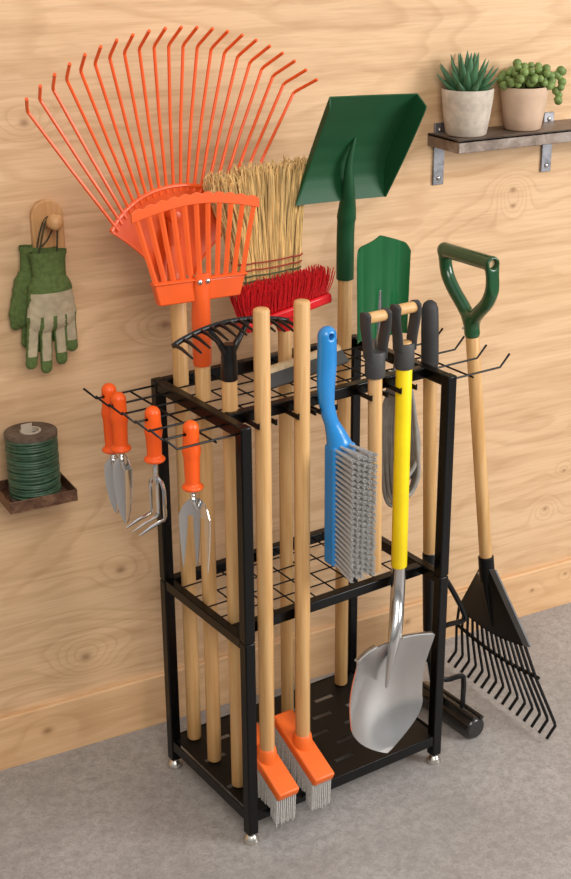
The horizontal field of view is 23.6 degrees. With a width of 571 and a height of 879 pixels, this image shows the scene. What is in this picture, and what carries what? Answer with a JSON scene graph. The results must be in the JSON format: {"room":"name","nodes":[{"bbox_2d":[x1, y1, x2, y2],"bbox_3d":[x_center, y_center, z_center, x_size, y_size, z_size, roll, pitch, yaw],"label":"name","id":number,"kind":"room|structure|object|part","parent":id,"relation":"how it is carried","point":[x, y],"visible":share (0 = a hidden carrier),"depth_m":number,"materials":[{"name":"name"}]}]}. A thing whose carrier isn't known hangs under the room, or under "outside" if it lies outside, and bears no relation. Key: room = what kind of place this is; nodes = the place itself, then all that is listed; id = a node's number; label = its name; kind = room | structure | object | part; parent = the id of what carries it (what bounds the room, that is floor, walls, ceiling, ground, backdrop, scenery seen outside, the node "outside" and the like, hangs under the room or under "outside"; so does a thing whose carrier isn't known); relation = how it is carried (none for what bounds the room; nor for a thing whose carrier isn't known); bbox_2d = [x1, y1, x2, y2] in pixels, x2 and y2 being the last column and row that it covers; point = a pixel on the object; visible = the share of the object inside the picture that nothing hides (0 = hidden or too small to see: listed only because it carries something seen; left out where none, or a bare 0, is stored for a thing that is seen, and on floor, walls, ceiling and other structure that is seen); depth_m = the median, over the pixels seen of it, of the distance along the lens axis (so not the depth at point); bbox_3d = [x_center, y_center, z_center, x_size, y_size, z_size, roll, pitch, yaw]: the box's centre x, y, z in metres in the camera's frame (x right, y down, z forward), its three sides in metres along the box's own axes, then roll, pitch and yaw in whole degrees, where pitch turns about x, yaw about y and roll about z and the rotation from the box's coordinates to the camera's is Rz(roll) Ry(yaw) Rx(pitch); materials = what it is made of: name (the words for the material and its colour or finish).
{"room":"garden tool shed","nodes":[
{"label":"garden tool shed","id":0,"kind":"room"},
{"bbox_2d":[0,0,570,715],"bbox_3d":[0.001,-0.629,3.089,6.000,2.700,0.050,-12,25,-26],"label":"wall","id":1,"kind":"structure","parent":0,"point":[80,593],"depth_m":3.15,"materials":[{"name":"brown wood"}]},
{"bbox_2d":[0,472,77,514],"bbox_3d":[-0.544,0.112,2.964,0.150,0.027,0.128,-12,25,-26],"label":"shelf","id":2,"kind":"object","parent":1,"relation":"attached to","point":[69,492],"visible":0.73,"depth_m":2.92,"materials":[{"name":"brown wood"}]},
{"bbox_2d":[4,422,61,501],"bbox_3d":[-0.543,0.043,2.935,0.114,0.170,0.116,-12,25,-26],"label":"spool","id":3,"kind":"object","parent":2,"relation":"on","point":[31,448],"visible":0.98,"depth_m":2.90},
{"bbox_2d":[30,199,65,256],"bbox_3d":[-0.481,-0.427,2.816,0.069,0.126,0.076,-12,25,-26],"label":"peg","id":4,"kind":"object","parent":1,"relation":"attached to","point":[43,208],"visible":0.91,"depth_m":2.82,"materials":[{"name":"brown wood"}]},
{"bbox_2d":[9,216,55,351],"bbox_3d":[-0.528,-0.321,2.858,0.115,0.290,0.049,-12,25,-26],"label":"glove","id":5,"kind":"object","parent":4,"relation":"hanging from","point":[18,307],"visible":0.38,"depth_m":2.83,"materials":[{"name":"fabric"}]},
{"bbox_2d":[26,219,77,372],"bbox_3d":[-0.495,-0.296,2.846,0.119,0.329,0.048,-12,25,-26],"label":"glove","id":6,"kind":"object","parent":4,"relation":"hanging from","point":[51,308],"visible":0.99,"depth_m":2.84,"materials":[{"name":"fabric"}]},
{"bbox_3d":[-0.478,-0.448,2.803,0.036,0.040,0.065,-12,25,-26],"label":"knob","id":7,"kind":"part","parent":4,"relation":"part of","materials":[{"name":"brown wood"}]},
{"bbox_2d":[0,558,570,770],"bbox_3d":[0.025,0.570,3.543,6.000,0.137,0.016,-12,25,-26],"label":"baseboard","id":8,"kind":"structure","parent":1,"relation":"attached to","point":[38,732],"depth_m":3.37,"materials":[{"name":"brown wood"}]},
{"bbox_2d":[427,112,570,184],"bbox_3d":[0.654,-0.712,3.322,0.655,0.146,0.130,-12,25,-26],"label":"wall shelf","id":9,"kind":"object","parent":1,"relation":"attached to","point":[552,131],"visible":0.99,"depth_m":3.21,"materials":[{"name":"wood"}]},
{"bbox_2d":[436,50,498,137],"bbox_3d":[0.421,-0.800,3.154,0.138,0.189,0.150,-12,25,-26],"label":"aloe","id":10,"kind":"object","parent":9,"relation":"on","point":[467,98],"visible":1,"depth_m":3.12,"materials":[{"name":"stone"}]},
{"bbox_2d":[497,59,566,130],"bbox_3d":[0.574,-0.819,3.236,0.129,0.162,0.160,15,27,33],"label":"succulent","id":11,"kind":"object","parent":9,"relation":"on","point":[524,87],"visible":0.98,"depth_m":3.20,"materials":[{"name":"ceramic"}]},
{"bbox_2d":[0,602,570,878],"bbox_3d":[0.857,1.236,2.131,6.000,0.050,3.650,-12,25,-26],"label":"floor","id":12,"kind":"structure","parent":0,"point":[496,804],"depth_m":3.07,"materials":[{"name":"concrete"}]},
{"bbox_2d":[83,328,509,844],"bbox_3d":[0.048,0.311,3.057,0.867,0.981,0.369,-15,26,-31],"label":"tool rack","id":13,"kind":"object","parent":12,"relation":"on","point":[420,736],"depth_m":3.00,"materials":[{"name":"black metal"}]},
{"bbox_2d":[101,383,118,513],"bbox_3d":[-0.364,0.022,2.875,0.043,0.299,0.044,-15,26,-31],"label":"trowel","id":14,"kind":"object","parent":13,"relation":"hanging from","point":[107,389],"visible":0.56,"depth_m":2.85,"materials":[{"name":"orange plastic"}]},
{"bbox_3d":[-0.362,0.095,2.908,0.049,0.139,0.010,11,25,26],"label":"blade","id":15,"kind":"part","parent":14,"relation":"part of","materials":[{"name":"metal"}]},
{"bbox_2d":[110,392,132,523],"bbox_3d":[-0.339,0.042,2.825,0.043,0.299,0.044,-15,26,-31],"label":"trowel","id":16,"kind":"object","parent":13,"relation":"hanging from","point":[122,470],"visible":0.97,"depth_m":2.82,"materials":[{"name":"orange plastic"}]},
{"bbox_3d":[-0.337,0.104,2.853,0.049,0.163,0.010,11,25,26],"label":"blade","id":17,"kind":"part","parent":16,"relation":"part of","materials":[{"name":"metal"}]},
{"bbox_2d":[126,406,166,535],"bbox_3d":[-0.278,0.059,2.725,0.088,0.257,0.053,-15,26,-31],"label":"hand cultivator","id":18,"kind":"object","parent":13,"relation":"hanging from","point":[154,456],"visible":0.92,"depth_m":2.72,"materials":[{"name":"orange plastic"}]},
{"bbox_3d":[-0.264,0.312,3.046,0.024,0.948,0.024,-15,26,-31],"label":"post","id":19,"kind":"part","parent":13,"relation":"part of","materials":[{"name":"black metal"}]},
{"bbox_2d":[25,26,317,740],"bbox_3d":[-0.210,-0.055,2.929,0.654,1.603,0.074,-15,26,-31],"label":"rake","id":20,"kind":"object","parent":13,"relation":"on","point":[122,227],"visible":0.76,"depth_m":2.77,"materials":[{"name":"brown wood"}]},
{"bbox_3d":[-0.221,-0.423,2.797,0.318,0.189,0.033,-15,26,-31],"label":"fan plate","id":21,"kind":"part","parent":20,"relation":"part of","materials":[{"name":"orange plastic"}]},
{"bbox_2d":[167,246,186,279],"bbox_3d":[-0.225,-0.360,2.785,0.043,0.068,0.058,-15,26,-31],"label":"socket","id":22,"kind":"object","parent":20,"relation":"attached to","point":[172,248],"depth_m":2.78,"materials":[{"name":"orange plastic"}]},
{"bbox_3d":[-0.217,0.181,2.994,0.033,1.118,0.033,-15,26,-31],"label":"handle","id":23,"kind":"part","parent":20,"relation":"part of","materials":[{"name":"brown wood"}]},
{"bbox_2d":[130,191,258,762],"bbox_3d":[-0.170,0.128,2.874,0.286,1.305,0.040,-15,26,-31],"label":"rake","id":24,"kind":"object","parent":13,"relation":"on","point":[199,289],"visible":0.99,"depth_m":2.71,"materials":[{"name":"orange plastic"}]},
{"bbox_2d":[191,272,211,367],"bbox_3d":[-0.169,-0.240,2.729,0.039,0.192,0.039,-15,26,-31],"label":"socket","id":25,"kind":"object","parent":24,"relation":"attached to","point":[201,284],"depth_m":2.71,"materials":[{"name":"orange plastic"}]},
{"bbox_3d":[-0.165,0.281,2.940,0.032,0.972,0.032,-15,26,-31],"label":"handle","id":26,"kind":"part","parent":24,"relation":"part of","materials":[{"name":"brown wood"}]},
{"bbox_2d":[179,420,210,572],"bbox_3d":[-0.178,0.112,2.674,0.043,0.317,0.064,-15,26,-31],"label":"fork","id":27,"kind":"object","parent":13,"relation":"hanging from","point":[195,507],"visible":1,"depth_m":2.67,"materials":[{"name":"orange plastic"}]},
{"bbox_3d":[-0.177,0.135,2.687,0.073,0.040,0.012,11,25,26],"label":"blade","id":28,"kind":"part","parent":27,"relation":"part of","materials":[{"name":"metal"}]},
{"bbox_3d":[-0.174,-0.065,2.745,0.020,0.025,0.308,-15,26,-31],"label":"rail","id":29,"kind":"part","parent":13,"relation":"part of","materials":[{"name":"black metal"}]},
{"bbox_3d":[-0.171,0.370,2.921,0.020,0.024,0.308,-15,26,-31],"label":"rail","id":30,"kind":"part","parent":13,"relation":"part of","materials":[{"name":"black metal"}]},
{"bbox_2d":[171,316,292,787],"bbox_3d":[-0.089,0.274,2.821,0.268,1.074,0.075,-15,26,-31],"label":"rake","id":31,"kind":"object","parent":13,"relation":"on","point":[229,371],"visible":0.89,"depth_m":2.75,"materials":[{"name":"brown wood"}]},
{"bbox_2d":[221,342,237,382],"bbox_3d":[-0.110,-0.151,2.663,0.034,0.076,0.034,-15,26,-31],"label":"socket","id":32,"kind":"object","parent":31,"relation":"attached to","point":[229,371],"depth_m":2.65,"materials":[{"name":"black paint"}]},
{"bbox_3d":[-0.107,0.319,2.853,0.031,0.968,0.031,-15,26,-31],"label":"handle","id":33,"kind":"part","parent":31,"relation":"part of","materials":[{"name":"brown wood"}]},
{"bbox_3d":[-0.078,0.414,2.790,0.024,0.948,0.024,-15,26,-31],"label":"post","id":34,"kind":"part","parent":13,"relation":"part of","materials":[{"name":"black metal"}]},
{"bbox_3d":[-0.051,0.264,3.182,0.490,0.024,0.022,-15,26,-31],"label":"rail","id":35,"kind":"part","parent":13,"relation":"part of","materials":[{"name":"black metal"}]},
{"bbox_2d":[202,155,307,299],"bbox_3d":[-0.055,0.041,3.062,0.242,1.325,0.077,-15,26,-33],"label":"broom","id":36,"kind":"object","parent":13,"relation":"on","point":[275,246],"visible":0.58,"depth_m":2.85,"materials":[{"name":"beige plant"}]},
{"bbox_3d":[-0.054,-0.171,3.006,0.490,0.025,0.022,-15,26,-31],"label":"rail","id":37,"kind":"part","parent":13,"relation":"part of","materials":[{"name":"black metal"}]},
{"bbox_2d":[253,307,298,826],"bbox_3d":[-0.042,0.280,2.802,0.053,1.142,0.173,-15,26,-31],"label":"push broom","id":38,"kind":"object","parent":13,"relation":"hanging from","point":[276,785],"visible":0.77,"depth_m":2.80,"materials":[{"name":"brown wood"}]},
{"bbox_3d":[-0.043,0.219,2.777,0.033,1.010,0.032,-15,26,-31],"label":"handle","id":39,"kind":"part","parent":38,"relation":"part of","materials":[{"name":"brown wood"}]},
{"bbox_2d":[257,745,277,765],"bbox_3d":[-0.041,0.683,2.967,0.049,0.037,0.049,-15,26,-31],"label":"socket","id":40,"kind":"object","parent":38,"relation":"attached to","point":[267,755],"depth_m":2.95,"materials":[{"name":"orange plastic"}]},
{"bbox_2d":[229,264,334,712],"bbox_3d":[-0.005,0.161,3.065,0.242,1.100,0.076,-15,26,-31],"label":"broom","id":41,"kind":"object","parent":13,"relation":"on","point":[278,295],"visible":0.89,"depth_m":2.92,"materials":[{"name":"brown wood"}]},
{"bbox_2d":[276,317,292,330],"bbox_3d":[-0.002,-0.250,2.905,0.044,0.032,0.044,-15,26,-31],"label":"socket","id":42,"kind":"object","parent":41,"relation":"attached to","point":[290,318],"depth_m":2.89,"materials":[{"name":"red plastic"}]},
{"bbox_3d":[0.002,0.201,3.088,0.030,1.008,0.030,-15,26,-31],"label":"handle","id":43,"kind":"part","parent":41,"relation":"part of","materials":[{"name":"brown wood"}]},
{"bbox_2d":[274,299,333,810],"bbox_3d":[0.035,0.261,2.851,0.054,1.143,0.173,-15,26,-31],"label":"push broom","id":44,"kind":"object","parent":13,"relation":"hanging from","point":[295,746],"visible":0.98,"depth_m":2.88,"materials":[{"name":"brown wood"}]},
{"bbox_3d":[0.035,0.199,2.826,0.033,1.010,0.032,-15,26,-31],"label":"handle","id":45,"kind":"part","parent":44,"relation":"part of","materials":[{"name":"brown wood"}]},
{"bbox_2d":[292,732,312,751],"bbox_3d":[0.037,0.663,3.015,0.049,0.037,0.049,-15,26,-31],"label":"socket","id":46,"kind":"object","parent":44,"relation":"attached to","point":[301,741],"depth_m":3.00,"materials":[{"name":"orange plastic"}]},
{"bbox_3d":[0.045,0.697,3.209,0.514,0.002,0.349,-15,26,-31],"label":"shelf plate","id":47,"kind":"part","parent":13,"relation":"part of","materials":[{"name":"black metal"}]},
{"bbox_2d":[270,344,348,388],"bbox_3d":[0.039,-0.156,2.889,0.225,0.044,0.046,-19,29,-38],"label":"squeegee","id":48,"kind":"object","parent":13,"relation":"on","point":[282,373],"visible":0.41,"depth_m":2.85,"materials":[{"name":"rubber"}]},
{"bbox_3d":[0.089,-0.092,2.809,0.494,0.025,0.022,-15,26,-31],"label":"rail","id":49,"kind":"part","parent":13,"relation":"part of","materials":[{"name":"black metal"}]},
{"bbox_3d":[0.099,0.346,2.976,0.494,0.024,0.022,-15,26,-31],"label":"rail","id":50,"kind":"part","parent":13,"relation":"part of","materials":[{"name":"black metal"}]},
{"bbox_2d":[317,326,378,582],"bbox_3d":[0.124,0.029,2.747,0.079,0.521,0.127,-15,26,-31],"label":"brush","id":51,"kind":"object","parent":13,"relation":"hanging from","point":[349,542],"visible":1,"depth_m":2.75,"materials":[{"name":"blue plastic"}]},
{"bbox_3d":[0.100,-0.105,2.728,0.078,0.258,0.047,-15,26,-31],"label":"handle","id":52,"kind":"part","parent":51,"relation":"part of","materials":[{"name":"blue plastic"}]},
{"bbox_3d":[0.161,0.201,3.312,0.024,0.948,0.024,-15,26,-31],"label":"post","id":53,"kind":"part","parent":13,"relation":"part of","materials":[{"name":"black metal"}]},
{"bbox_2d":[295,93,426,685],"bbox_3d":[0.148,-0.043,3.083,0.250,1.460,0.162,-15,26,-31],"label":"shovel","id":54,"kind":"object","parent":13,"relation":"on","point":[361,144],"visible":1,"depth_m":2.91,"materials":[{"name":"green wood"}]},
{"bbox_3d":[0.135,0.118,3.217,0.032,1.062,0.032,-15,26,-31],"label":"handle","id":55,"kind":"part","parent":54,"relation":"part of","materials":[{"name":"brown wood"}]},
{"bbox_2d":[336,138,355,280],"bbox_3d":[0.135,-0.498,2.952,0.042,0.318,0.070,-9,24,-20],"label":"socket","id":56,"kind":"object","parent":54,"relation":"attached to","point":[346,150],"depth_m":2.94,"materials":[{"name":"green metal"}]},
{"bbox_3d":[0.144,-0.607,2.853,0.246,0.242,0.103,-15,26,-31],"label":"blade","id":57,"kind":"part","parent":54,"relation":"part of","materials":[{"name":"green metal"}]},
{"bbox_2d":[360,308,391,571],"bbox_3d":[0.184,0.013,2.860,0.065,0.589,0.042,-15,26,-31],"label":"tool","id":58,"kind":"object","parent":13,"relation":"hanging from","point":[375,358],"visible":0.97,"depth_m":2.80,"materials":[{"name":"brown wood"}]},
{"bbox_3d":[0.164,-0.208,2.756,0.020,0.102,0.035,-15,26,-31],"label":"yoke arm","id":59,"kind":"part","parent":58,"relation":"part of","materials":[{"name":"black plastic"}]},
{"bbox_3d":[0.188,0.061,2.882,0.039,0.485,0.030,-15,26,-31],"label":"handle","id":60,"kind":"part","parent":58,"relation":"part of","materials":[{"name":"brown wood"}]},
{"bbox_3d":[0.202,-0.218,2.780,0.020,0.102,0.035,-15,26,-31],"label":"yoke arm","id":61,"kind":"part","parent":58,"relation":"part of","materials":[{"name":"black plastic"}]},
{"bbox_2d":[357,235,410,397],"bbox_3d":[0.201,-0.089,3.036,0.145,0.744,0.042,-15,26,-31],"label":"spade","id":62,"kind":"object","parent":13,"relation":"hanging from","point":[383,263],"visible":0.62,"depth_m":2.93,"materials":[{"name":"green metal"}]},
{"bbox_2d":[372,291,381,347],"bbox_3d":[0.198,-0.236,2.980,0.034,0.191,0.035,-15,26,-31],"label":"socket","id":63,"kind":"object","parent":62,"relation":"attached to","point":[376,295],"depth_m":2.95,"materials":[{"name":"metal"}]},
{"bbox_3d":[0.206,-0.326,2.929,0.145,0.225,0.017,-15,26,-31],"label":"blade","id":64,"kind":"part","parent":62,"relation":"part of","materials":[{"name":"green metal"}]},
{"bbox_2d":[349,299,434,752],"bbox_3d":[0.217,0.217,2.934,0.220,1.032,0.090,-15,26,-31],"label":"shovel","id":65,"kind":"object","parent":13,"relation":"hanging from","point":[386,698],"visible":0.98,"depth_m":3.02,"materials":[{"name":"grey metal"}]},
{"bbox_3d":[0.230,0.575,3.063,0.220,0.272,0.054,-15,26,-31],"label":"blade","id":66,"kind":"part","parent":65,"relation":"part of","materials":[{"name":"metal"}]},
{"bbox_2d":[385,567,405,687],"bbox_3d":[0.246,0.411,3.038,0.034,0.284,0.089,4,22,11],"label":"socket","id":67,"kind":"object","parent":65,"relation":"attached to","point":[395,648],"depth_m":3.02,"materials":[{"name":"metal"}]},
{"bbox_3d":[0.227,-0.228,2.794,0.020,0.102,0.035,-15,26,-31],"label":"yoke arm","id":68,"kind":"part","parent":65,"relation":"part of","materials":[{"name":"black plastic"}]},
{"bbox_3d":[0.265,-0.238,2.818,0.020,0.102,0.035,-15,26,-31],"label":"yoke arm","id":69,"kind":"part","parent":65,"relation":"part of","materials":[{"name":"black plastic"}]},
{"bbox_3d":[0.252,-0.175,3.011,0.020,0.025,0.308,-15,26,-31],"label":"rail","id":70,"kind":"part","parent":13,"relation":"part of","materials":[{"name":"black metal"}]},
{"bbox_3d":[0.256,-0.006,3.016,0.108,0.351,0.047,-15,26,-31],"label":"hose coil","id":71,"kind":"part","parent":13,"relation":"part of","materials":[{"name":"grey rubber"}]},
{"bbox_3d":[0.255,0.259,3.187,0.020,0.024,0.308,-15,26,-31],"label":"rail","id":72,"kind":"part","parent":13,"relation":"part of","materials":[{"name":"black metal"}]},
{"bbox_3d":[0.348,0.303,3.056,0.024,0.948,0.024,-15,26,-31],"label":"post","id":73,"kind":"part","parent":13,"relation":"part of","materials":[{"name":"black metal"}]},
{"bbox_2d":[421,300,483,738],"bbox_3d":[0.367,0.199,3.176,0.140,1.094,0.208,-15,26,-31],"label":"tool","id":74,"kind":"object","parent":13,"relation":"hanging from","point":[456,713],"visible":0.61,"depth_m":3.14,"materials":[{"name":"brown wood"}]},
{"bbox_2d":[422,553,434,661],"bbox_3d":[0.338,0.396,3.233,0.036,0.289,0.036,-15,26,-31],"label":"socket","id":75,"kind":"object","parent":74,"relation":"attached to","point":[427,584],"depth_m":3.21,"materials":[{"name":"black paint"}]},
{"bbox_3d":[0.326,0.047,3.094,0.046,0.541,0.030,4,22,11],"label":"handle","id":76,"kind":"part","parent":74,"relation":"part of","materials":[{"name":"brown wood"}]},
{"bbox_2d":[437,242,556,739],"bbox_3d":[0.493,0.128,3.228,0.140,1.166,0.420,-12,25,-26],"label":"rake","id":77,"kind":"object","parent":12,"relation":"on","point":[486,601],"visible":0.98,"depth_m":3.31,"materials":[{"name":"black plastic"}]},
{"bbox_3d":[0.415,-0.334,3.102,0.052,0.214,0.210,-12,25,-26],"label":"handle","id":78,"kind":"part","parent":77,"relation":"part of","materials":[{"name":"green plastic"}]},
{"bbox_3d":[0.462,0.042,3.249,0.098,0.652,0.032,-1,22,-2],"label":"handle","id":79,"kind":"part","parent":77,"relation":"part of","materials":[{"name":"brown wood"}]},
{"bbox_2d":[478,554,494,583],"bbox_3d":[0.495,0.316,3.361,0.044,0.071,0.042,-12,25,-26],"label":"socket","id":80,"kind":"object","parent":77,"relation":"attached to","point":[486,571],"depth_m":3.34,"materials":[{"name":"black metal"}]},
{"bbox_3d":[0.503,0.402,3.388,0.032,0.188,0.281,-12,25,-26],"label":"head plate","id":81,"kind":"part","parent":77,"relation":"part of","materials":[{"name":"black plastic"}]},
{"bbox_2d":[441,87,493,137],"bbox_3d":[0.421,-0.761,3.169,0.121,0.106,0.121,-12,25,-26],"label":"pot","id":82,"kind":"object","parent":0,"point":[466,110],"depth_m":3.13,"materials":[{"name":"ceramic"}]},
{"bbox_2d":[501,87,547,130],"bbox_3d":[0.564,-0.788,3.241,0.112,0.100,0.112,-12,25,-26],"label":"pot","id":83,"kind":"object","parent":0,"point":[523,108],"depth_m":3.20,"materials":[{"name":"ceramic"}]}
]}

